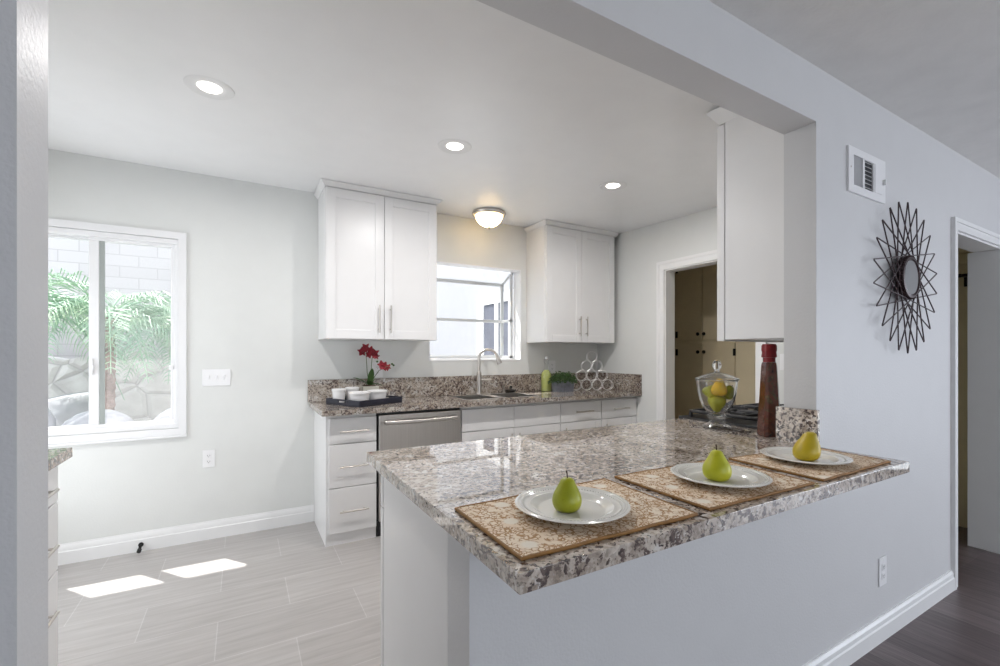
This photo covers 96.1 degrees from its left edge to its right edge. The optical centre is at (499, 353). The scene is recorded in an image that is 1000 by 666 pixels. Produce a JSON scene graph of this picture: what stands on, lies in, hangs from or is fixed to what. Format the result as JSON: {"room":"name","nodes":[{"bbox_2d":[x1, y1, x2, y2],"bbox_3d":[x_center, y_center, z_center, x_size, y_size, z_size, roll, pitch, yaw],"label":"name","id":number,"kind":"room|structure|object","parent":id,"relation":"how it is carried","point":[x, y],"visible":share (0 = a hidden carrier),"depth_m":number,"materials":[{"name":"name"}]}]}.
{"room":"kitchen","nodes":[
{"label":"kitchen","id":0,"kind":"room"},
{"bbox_2d":[48,149,596,543],"bbox_3d":[-0.346,-0.036,4.105,6.320,2.620,0.120,0,0,-30],"label":"wall","id":1,"kind":"structure","parent":0,"point":[252,248],"depth_m":3.16,"materials":[{"name":"paint"}]},
{"bbox_2d":[48,218,186,446],"bbox_3d":[-2.547,-0.124,2.817,0.978,1.362,0.126,0,0,-30],"label":"window","id":2,"kind":"structure","parent":1,"relation":"in","point":[97,239],"depth_m":2.83,"materials":[{"name":"white plastic"}]},
{"bbox_2d":[137,542,143,552],"bbox_3d":[-2.291,1.238,2.863,0.028,0.044,0.078,0,0,-30],"label":"door stop","id":3,"kind":"object","parent":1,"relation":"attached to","point":[140,544],"visible":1,"depth_m":2.87,"materials":[{"name":"black rubber"}]},
{"bbox_2d":[58,505,313,565],"bbox_3d":[-2.182,1.213,2.975,1.772,0.122,0.016,0,0,-30],"label":"baseboard","id":4,"kind":"structure","parent":1,"relation":"attached to","point":[80,551],"depth_m":3.00,"materials":[{"name":"white paint"}]},
{"bbox_2d":[203,449,214,467],"bbox_3d":[-1.998,0.722,3.085,0.071,0.118,0.009,0,0,-30],"label":"outlet","id":5,"kind":"object","parent":1,"relation":"attached to","point":[208,455],"visible":1,"depth_m":3.08,"materials":[{"name":"white plastic"}]},
{"bbox_2d":[202,369,230,385],"bbox_3d":[-1.956,0.167,3.104,0.166,0.116,0.017,0,0,-30],"label":"light switch","id":6,"kind":"object","parent":1,"relation":"attached to","point":[210,377],"visible":1,"depth_m":3.11,"materials":[{"name":"white plastic"}]},
{"bbox_2d":[372,362,382,376],"bbox_3d":[-0.995,0.134,3.659,0.085,0.120,0.009,0,0,-30],"label":"outlet","id":7,"kind":"object","parent":1,"relation":"attached to","point":[375,366],"visible":0.67,"depth_m":3.65,"materials":[{"name":"white plastic"}]},
{"bbox_2d":[314,178,441,340],"bbox_3d":[-0.934,-0.656,3.483,0.896,1.107,0.374,0,0,-30],"label":"upper cabinet","id":8,"kind":"object","parent":1,"relation":"attached to","point":[377,248],"visible":1,"depth_m":3.33,"materials":[{"name":"white paint"}]},
{"bbox_2d":[308,372,596,401],"bbox_3d":[-0.200,0.285,4.107,2.879,0.166,0.020,0,0,-30],"label":"backsplash","id":9,"kind":"structure","parent":1,"relation":"attached to","point":[318,390],"depth_m":3.92,"materials":[{"name":"stone"}]},
{"bbox_2d":[429,261,520,360],"bbox_3d":[-0.293,-0.354,4.269,0.943,0.904,0.358,0,0,-30],"label":"window","id":10,"kind":"structure","parent":1,"relation":"in","point":[517,273],"depth_m":4.40,"materials":[{"name":"white plastic"}]},
{"bbox_2d":[548,361,554,372],"bbox_3d":[0.523,0.134,4.529,0.085,0.120,0.009,0,0,-30],"label":"outlet","id":11,"kind":"object","parent":1,"relation":"attached to","point":[551,365],"visible":0.92,"depth_m":4.52,"materials":[{"name":"white plastic"}]},
{"bbox_2d":[524,219,618,343],"bbox_3d":[0.714,-0.657,4.432,0.905,1.107,0.364,0,0,-30],"label":"upper cabinet","id":12,"kind":"object","parent":1,"relation":"attached to","point":[570,267],"visible":1,"depth_m":4.27,"materials":[{"name":"white paint"}]},
{"bbox_2d":[0,0,999,665],"bbox_3d":[0.829,-0.036,1.571,9.000,2.620,0.136,0,0,-30],"label":"wall","id":13,"kind":"structure","parent":0,"point":[873,397],"depth_m":1.60,"materials":[{"name":"paint"}]},
{"bbox_2d":[706,107,783,342],"bbox_3d":[1.490,-0.595,2.233,0.999,1.073,0.355,0,0,-30],"label":"upper cabinet","id":14,"kind":"object","parent":13,"relation":"attached to","point":[750,154],"visible":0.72,"depth_m":2.00,"materials":[{"name":"white paint"}]},
{"bbox_2d":[846,145,886,203],"bbox_3d":[1.580,-0.763,1.928,0.339,0.188,0.022,0,0,-30],"label":"air vent","id":15,"kind":"object","parent":13,"relation":"in","point":[865,173],"visible":1,"depth_m":1.92,"materials":[{"name":"white plastic"}]},
{"bbox_2d":[878,555,886,586],"bbox_3d":[1.712,0.974,2.012,0.073,0.125,0.009,0,0,-30],"label":"outlet","id":16,"kind":"object","parent":13,"relation":"attached to","point":[882,562],"visible":1,"depth_m":2.00,"materials":[{"name":"white plastic"}]},
{"bbox_2d":[873,202,936,353],"bbox_3d":[1.876,-0.348,2.080,0.692,0.698,0.051,0,0,-30],"label":"wall mirror","id":17,"kind":"object","parent":13,"relation":"attached to","point":[907,277],"visible":1,"depth_m":2.05,"materials":[{"name":"brown metal"}]},
{"bbox_2d":[895,255,920,299],"bbox_3d":[1.876,-0.348,2.080,0.201,0.202,0.051,0,0,-30],"label":"mirror","id":18,"kind":"object","parent":17,"relation":"attached to","point":[908,273],"depth_m":2.05,"materials":[{"name":"clear glass"}]},
{"bbox_2d":[951,216,999,589],"bbox_3d":[2.802,0.269,2.716,0.911,2.010,0.165,0,0,-30],"label":"door frame","id":19,"kind":"structure","parent":13,"relation":"in","point":[984,262],"depth_m":2.88,"materials":[{"name":"white paint"}]},
{"bbox_2d":[48,0,999,232],"bbox_3d":[1.427,-1.226,0.526,9.000,0.239,8.094,0,0,-30],"label":"ceiling","id":20,"kind":"structure","parent":0,"point":[359,92],"depth_m":2.02,"materials":[{"name":"paint"}]},
{"bbox_2d":[183,75,234,99],"bbox_3d":[-1.288,-1.179,1.996,0.194,0.009,0.194,0,0,-30],"label":"recessed light","id":21,"kind":"object","parent":20,"relation":"in","point":[206,89],"visible":1,"depth_m":1.99,"materials":[{"name":"white paint"}]},
{"bbox_2d":[438,139,471,153],"bbox_3d":[-0.257,-1.179,2.561,0.194,0.009,0.194,0,0,-30],"label":"recessed light","id":22,"kind":"object","parent":20,"relation":"in","point":[452,148],"visible":1,"depth_m":2.56,"materials":[{"name":"white paint"}]},
{"bbox_2d":[472,207,505,229],"bbox_3d":[-0.095,-1.137,3.864,0.292,0.151,0.292,0,0,-30],"label":"dome light","id":23,"kind":"object","parent":20,"relation":"attached to","point":[488,217],"visible":1,"depth_m":3.78,"materials":[{"name":"white glass"}]},
{"bbox_2d":[599,181,626,190],"bbox_3d":[0.795,-1.179,3.163,0.194,0.009,0.194,0,0,-30],"label":"recessed light","id":24,"kind":"object","parent":20,"relation":"in","point":[613,186],"visible":1,"depth_m":3.16,"materials":[{"name":"white paint"}]},
{"bbox_2d":[56,522,999,665],"bbox_3d":[1.427,1.298,0.526,9.000,0.052,8.094,0,0,-30],"label":"floor","id":25,"kind":"structure","parent":0,"point":[280,596],"depth_m":2.24,"materials":[{"name":"tile"}]},
{"bbox_2d":[48,466,59,665],"bbox_3d":[-1.606,0.836,0.950,0.754,0.876,1.185,0,0,-30],"label":"base cabinet","id":26,"kind":"object","parent":25,"relation":"on","point":[53,489],"visible":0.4,"depth_m":1.58,"materials":[{"name":"white paint"}]},
{"bbox_2d":[48,447,72,470],"bbox_3d":[-1.638,0.379,0.986,0.733,0.038,1.290,0,0,-30],"label":"countertop","id":27,"kind":"structure","parent":26,"relation":"on","point":[57,456],"depth_m":1.62,"materials":[{"name":"stone"}]},
{"bbox_2d":[314,411,375,546],"bbox_3d":[-1.123,0.840,3.245,0.329,0.868,0.598,0,0,-30],"label":"base cabinet","id":28,"kind":"object","parent":25,"relation":"on","point":[344,481],"visible":0.94,"depth_m":3.02,"materials":[{"name":"white paint"}]},
{"bbox_2d":[381,475,447,665],"bbox_3d":[0.435,0.835,1.804,1.675,0.878,0.657,0,0,-30],"label":"base cabinet","id":29,"kind":"object","parent":25,"relation":"on","point":[414,548],"visible":0.09,"depth_m":1.34,"materials":[{"name":"white paint"}]},
{"bbox_2d":[367,406,909,594],"bbox_3d":[0.521,0.307,1.615,1.726,0.177,1.044,0,0,-30],"label":"countertop","id":30,"kind":"structure","parent":29,"relation":"on","point":[440,478],"depth_m":1.36,"materials":[{"name":"stone"}]},
{"bbox_2d":[454,478,697,560],"bbox_3d":[0.169,0.356,1.020,0.474,0.006,0.316,0,0,-30],"label":"placemat","id":31,"kind":"object","parent":30,"relation":"on","point":[525,536],"visible":0.71,"depth_m":0.93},
{"bbox_2d":[515,486,630,523],"bbox_3d":[0.161,0.344,1.011,0.255,0.020,0.255,0,0,-30],"label":"dinner plate","id":32,"kind":"object","parent":31,"relation":"on","point":[597,506],"visible":0.89,"depth_m":1.01,"materials":[{"name":"white ceramic"}]},
{"bbox_2d":[552,470,581,512],"bbox_3d":[0.149,0.304,1.000,0.065,0.089,0.065,0,0,-30],"label":"pear","id":33,"kind":"object","parent":32,"relation":"on","point":[566,498],"visible":1,"depth_m":0.98,"materials":[{"name":"food"}]},
{"bbox_2d":[614,460,814,510],"bbox_3d":[0.601,0.356,1.267,0.459,0.006,0.322,0,0,-30],"label":"placemat","id":34,"kind":"object","parent":30,"relation":"on","point":[663,481],"visible":0.7,"depth_m":1.18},
{"bbox_2d":[670,462,772,487],"bbox_3d":[0.609,0.344,1.250,0.255,0.020,0.255,0,0,-30],"label":"dinner plate","id":35,"kind":"object","parent":34,"relation":"on","point":[741,477],"visible":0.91,"depth_m":1.25,"materials":[{"name":"white ceramic"}]},
{"bbox_2d":[702,444,731,481],"bbox_3d":[0.599,0.300,1.242,0.074,0.098,0.074,0,0,-30],"label":"pear","id":36,"kind":"object","parent":35,"relation":"on","point":[716,467],"visible":1,"depth_m":1.22,"materials":[{"name":"food"}]},
{"bbox_2d":[695,360,739,429],"bbox_3d":[1.045,0.196,2.168,0.196,0.328,0.196,0,0,-30],"label":"glass jar","id":37,"kind":"object","parent":30,"relation":"on","point":[717,390],"visible":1,"depth_m":2.11,"materials":[{"name":"clear glass"}]},
{"bbox_2d":[696,380,737,413],"bbox_3d":[1.045,0.211,2.168,0.181,0.155,0.181,0,0,-30],"label":"bowl","id":38,"kind":"object","parent":37,"relation":"attached to","point":[716,396],"depth_m":2.10,"materials":[{"name":"clear glass"}]},
{"bbox_2d":[757,344,779,436],"bbox_3d":[1.173,0.159,1.960,0.076,0.402,0.076,0,0,0],"label":"pepper mill","id":39,"kind":"object","parent":30,"relation":"on","point":[769,389],"visible":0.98,"depth_m":1.94,"materials":[{"name":"wood"}]},
{"bbox_2d":[728,448,890,481],"bbox_3d":[1.033,0.356,1.500,0.465,0.006,0.297,0,0,-30],"label":"placemat","id":40,"kind":"object","parent":30,"relation":"on","point":[823,473],"visible":0.65,"depth_m":1.42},
{"bbox_2d":[760,447,852,465],"bbox_3d":[1.003,0.344,1.482,0.255,0.020,0.255,0,0,-30],"label":"dinner plate","id":41,"kind":"object","parent":40,"relation":"on","point":[782,453],"visible":0.82,"depth_m":1.48,"materials":[{"name":"white ceramic"}]},
{"bbox_2d":[792,432,820,460],"bbox_3d":[1.003,0.303,1.472,0.078,0.092,0.078,0,0,-30],"label":"pear","id":42,"kind":"object","parent":41,"relation":"on","point":[807,447],"visible":1,"depth_m":1.45,"materials":[{"name":"yellow food"}]},
{"bbox_2d":[376,408,460,535],"bbox_3d":[-0.688,0.841,3.462,0.636,0.866,0.616,0,0,-30],"label":"dishwasher","id":43,"kind":"object","parent":25,"relation":"on","point":[404,429],"visible":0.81,"depth_m":3.20,"materials":[{"name":"silver metal"}]},
{"bbox_2d":[459,401,559,441],"bbox_3d":[-0.016,0.840,3.879,0.938,0.868,0.598,0,0,-30],"label":"base cabinet","id":44,"kind":"object","parent":25,"relation":"on","point":[495,421],"visible":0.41,"depth_m":3.63,"materials":[{"name":"white paint"}]},
{"bbox_2d":[308,372,641,416],"bbox_3d":[-0.050,0.303,3.845,2.879,0.202,0.623,0,0,-30],"label":"countertop","id":45,"kind":"structure","parent":44,"relation":"on","point":[417,393],"depth_m":3.84,"materials":[{"name":"stone"}]},
{"bbox_2d":[326,395,401,407],"bbox_3d":[-0.999,0.347,3.327,0.365,0.044,0.400,0,0,33],"label":"tray","id":46,"kind":"object","parent":45,"relation":"on","point":[392,399],"visible":0.78,"depth_m":3.19,"materials":[{"name":"black wood"}]},
{"bbox_2d":[331,388,345,402],"bbox_3d":[-1.175,0.309,3.280,0.102,0.102,0.102,0,0,-30],"label":"ramekin","id":47,"kind":"object","parent":46,"relation":"on","point":[337,393],"visible":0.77,"depth_m":3.24,"materials":[{"name":"white ceramic"}]},
{"bbox_2d":[345,387,358,399],"bbox_3d":[-1.104,0.306,3.362,0.102,0.108,0.102,0,0,-30],"label":"ramekin","id":48,"kind":"object","parent":46,"relation":"on","point":[348,389],"visible":0.52,"depth_m":3.32,"materials":[{"name":"white ceramic"}]},
{"bbox_2d":[348,391,370,400],"bbox_3d":[-0.997,0.317,3.191,0.155,0.088,0.155,0,0,-30],"label":"ramekin","id":49,"kind":"object","parent":46,"relation":"on","point":[353,395],"visible":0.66,"depth_m":3.13,"materials":[{"name":"white ceramic"}]},
{"bbox_2d":[356,344,394,390],"bbox_3d":[-0.970,0.143,3.466,0.292,0.435,0.121,0,0,-38],"label":"orchid","id":50,"kind":"object","parent":46,"relation":"on","point":[371,351],"visible":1,"depth_m":3.43,"materials":[{"name":"red plant"}]},
{"bbox_2d":[366,389,387,399],"bbox_3d":[-0.912,0.317,3.327,0.157,0.088,0.157,0,0,-30],"label":"ramekin","id":51,"kind":"object","parent":46,"relation":"on","point":[375,393],"visible":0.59,"depth_m":3.27,"materials":[{"name":"white ceramic"}]},
{"bbox_2d":[466,348,501,394],"bbox_3d":[-0.145,0.161,4.059,0.331,0.416,0.097,0,0,-15],"label":"faucet","id":52,"kind":"object","parent":45,"relation":"on","point":[498,360],"visible":0.99,"depth_m":4.04,"materials":[{"name":"silver metal"}]},
{"bbox_2d":[449,393,537,399],"bbox_3d":[-0.052,0.475,3.883,0.724,0.218,0.384,0,0,-30],"label":"sink","id":53,"kind":"object","parent":45,"relation":"in","point":[505,395],"visible":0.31,"depth_m":3.96,"materials":[{"name":"silver metal"}]},
{"bbox_2d":[506,386,515,392],"bbox_3d":[0.103,0.337,4.225,0.096,0.064,0.096,0,0,-30],"label":"strainer","id":54,"kind":"object","parent":45,"relation":"on","point":[510,390],"visible":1,"depth_m":4.20,"materials":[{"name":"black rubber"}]},
{"bbox_2d":[506,389,515,392],"bbox_3d":[0.103,0.354,4.225,0.096,0.030,0.096,0,0,-30],"label":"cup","id":55,"kind":"object","parent":54,"relation":"attached to","point":[508,390],"depth_m":4.20,"materials":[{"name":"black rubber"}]},
{"bbox_2d":[541,356,550,390],"bbox_3d":[0.454,0.197,4.409,0.107,0.344,0.107,0,0,-30],"label":"bottle","id":56,"kind":"object","parent":45,"relation":"on","point":[545,375],"visible":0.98,"depth_m":4.37,"materials":[{"name":"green glass"}]},
{"bbox_2d":[548,371,577,391],"bbox_3d":[0.602,0.269,4.338,0.342,0.201,0.231,0,0,-30],"label":"potted herb","id":57,"kind":"object","parent":45,"relation":"on","point":[567,383],"visible":1,"depth_m":4.29,"materials":[{"name":"plant"}]},
{"bbox_2d":[551,381,573,391],"bbox_3d":[0.608,0.318,4.336,0.223,0.102,0.088,0,0,-30],"label":"planter","id":58,"kind":"object","parent":57,"relation":"attached to","point":[557,386],"depth_m":4.29,"materials":[{"name":"ceramic"}]},
{"bbox_2d":[574,351,612,389],"bbox_3d":[0.919,0.173,4.502,0.418,0.387,0.054,0,0,0],"label":"wine rack","id":59,"kind":"object","parent":45,"relation":"on","point":[605,379],"visible":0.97,"depth_m":4.48,"materials":[{"name":"silver metal"}]},
{"bbox_2d":[559,398,600,430],"bbox_3d":[0.594,0.840,4.228,0.464,0.868,0.598,0,0,-30],"label":"base cabinet","id":60,"kind":"object","parent":25,"relation":"on","point":[586,413],"visible":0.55,"depth_m":3.99,"materials":[{"name":"white paint"}]},
{"bbox_2d":[600,396,636,426],"bbox_3d":[0.994,0.840,4.457,0.450,0.868,0.598,0,0,-30],"label":"base cabinet","id":61,"kind":"object","parent":25,"relation":"on","point":[616,410],"visible":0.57,"depth_m":4.22,"materials":[{"name":"white paint"}]},
{"bbox_2d":[675,264,754,418],"bbox_3d":[2.523,0.051,4.594,0.605,2.445,1.855,0,0,-30],"label":"laundry cabinet","id":62,"kind":"object","parent":25,"relation":"on","point":[697,346],"visible":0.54,"depth_m":4.76,"materials":[{"name":"beige paint"}]},
{"bbox_2d":[679,403,783,428],"bbox_3d":[1.477,0.780,2.454,0.760,0.948,0.714,0,0,-30],"label":"gas range","id":63,"kind":"object","parent":25,"relation":"on","point":[738,415],"visible":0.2,"depth_m":2.38,"materials":[{"name":"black metal"}]},
{"bbox_2d":[679,408,757,428],"bbox_3d":[1.492,0.358,2.427,0.760,0.019,0.652,0,0,-30],"label":"cooktop","id":64,"kind":"object","parent":63,"relation":"in","point":[700,417],"depth_m":2.37,"materials":[{"name":"black metal"}]},
{"bbox_2d":[597,207,783,422],"bbox_3d":[1.771,-0.036,3.685,0.120,2.620,2.714,0,0,-30],"label":"wall","id":65,"kind":"structure","parent":0,"point":[637,252],"depth_m":4.25,"materials":[{"name":"paint"}]},
{"bbox_2d":[656,250,766,420],"bbox_3d":[1.738,0.223,3.721,0.140,2.103,0.990,0,0,-30],"label":"door frame","id":66,"kind":"structure","parent":65,"relation":"in","point":[665,276],"depth_m":4.07,"materials":[{"name":"white paint"}]},
{"bbox_2d":[780,354,783,369],"bbox_3d":[1.997,0.061,3.152,0.017,0.115,0.075,0,0,-30],"label":"light switch","id":67,"kind":"object","parent":65,"relation":"attached to","point":[781,355],"visible":0.23,"depth_m":3.17,"materials":[{"name":"white plastic"}]},
{"bbox_2d":[958,263,967,527],"bbox_3d":[2.839,-0.036,3.193,1.260,2.620,0.682,0,0,-30],"label":"wall","id":68,"kind":"structure","parent":0,"point":[962,268],"depth_m":3.30,"materials":[{"name":"beige paint"}]},
{"bbox_2d":[958,273,967,286],"bbox_3d":[3.242,-0.527,3.412,0.138,0.081,0.602,0,0,-30],"label":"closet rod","id":69,"kind":"object","parent":68,"relation":"attached to","point":[964,276],"visible":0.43,"depth_m":3.23,"materials":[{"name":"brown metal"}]},
{"bbox_2d":[958,248,972,263],"bbox_3d":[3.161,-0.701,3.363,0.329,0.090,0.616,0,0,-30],"label":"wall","id":70,"kind":"structure","parent":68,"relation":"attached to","point":[962,254],"depth_m":3.27,"materials":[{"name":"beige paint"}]},
{"label":"outside","id":71,"kind":"structure","parent":0,"visible":0},
{"bbox_3d":[-5.290,1.424,7.223,26.000,0.200,10.206,0,0,-30],"label":"yard","id":72,"kind":"structure","parent":71,"visible":0},
{"bbox_2d":[48,237,170,358],"bbox_3d":[-7.410,-0.841,5.090,10.300,4.330,0.280,0,0,-30],"label":"wall","id":73,"kind":"structure","parent":72,"relation":"on","point":[129,268],"depth_m":6.18,"materials":[{"name":"white brick"}]},
{"bbox_2d":[48,351,170,421],"bbox_3d":[-6.086,0.650,4.639,8.050,1.348,0.500,0,0,-30],"label":"stone wall","id":74,"kind":"structure","parent":72,"relation":"on","point":[144,401],"depth_m":5.37,"materials":[{"name":"white stone"}]},
{"bbox_2d":[430,265,513,354],"bbox_3d":[-2.387,-0.651,6.581,4.400,3.950,6.206,0,0,-30],"label":"wall","id":75,"kind":"structure","parent":72,"relation":"on","point":[454,300],"depth_m":7.64,"materials":[{"name":"paint"}]},
{"bbox_2d":[476,289,513,357],"bbox_3d":[-0.085,0.204,6.555,0.030,2.140,1.100,0,0,-30],"label":"window","id":76,"kind":"structure","parent":75,"relation":"in","point":[488,306],"depth_m":6.61,"materials":[{"name":"white plastic"}]},
{"bbox_3d":[-5.610,1.089,3.758,8.000,0.470,1.600,0,0,-30],"label":"bed","id":77,"kind":"object","parent":72,"relation":"on","visible":0},
{"bbox_2d":[48,408,55,426],"bbox_3d":[-4.029,0.638,3.514,0.788,0.672,0.559,0,0,-1],"label":"boulder","id":78,"kind":"object","parent":77,"relation":"on","point":[51,419],"visible":0.06,"depth_m":3.68,"materials":[{"name":"stone"}]},
{"bbox_2d":[48,392,88,425],"bbox_3d":[-4.404,0.664,4.670,0.640,0.521,0.423,0,0,-30],"label":"boulder","id":79,"kind":"object","parent":77,"relation":"on","point":[62,407],"visible":0.27,"depth_m":4.53,"materials":[{"name":"stone"}]},
{"bbox_2d":[48,275,144,399],"bbox_3d":[-4.407,0.004,3.990,1.987,1.701,2.118,0,0,-30],"label":"palm tree","id":80,"kind":"object","parent":77,"relation":"on","point":[86,333],"visible":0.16,"depth_m":4.28,"materials":[{"name":"green plant"}]},
{"bbox_2d":[61,409,133,425],"bbox_3d":[-3.428,0.764,3.841,0.561,0.580,0.486,0,0,-30],"label":"boulder","id":81,"kind":"object","parent":77,"relation":"on","point":[111,416],"visible":0.12,"depth_m":3.75,"materials":[{"name":"stone"}]},
{"bbox_2d":[48,267,170,409],"bbox_3d":[-3.878,0.059,4.436,1.898,1.591,1.676,0,0,-30],"label":"palm tree","id":82,"kind":"object","parent":77,"relation":"on","point":[110,387],"visible":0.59,"depth_m":4.28,"materials":[{"name":"green plant"}]},
{"bbox_2d":[105,303,170,383],"bbox_3d":[-3.549,0.087,5.026,1.504,1.534,1.364,0,0,-30],"label":"palm tree","id":83,"kind":"object","parent":77,"relation":"on","point":[153,307],"visible":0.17,"depth_m":4.71,"materials":[{"name":"green plant"}]},
{"bbox_2d":[152,408,170,420],"bbox_3d":[-2.914,0.753,4.186,0.544,0.546,0.499,0,0,-30],"label":"boulder","id":84,"kind":"object","parent":77,"relation":"on","point":[166,415],"visible":0.07,"depth_m":4.01,"materials":[{"name":"stone"}]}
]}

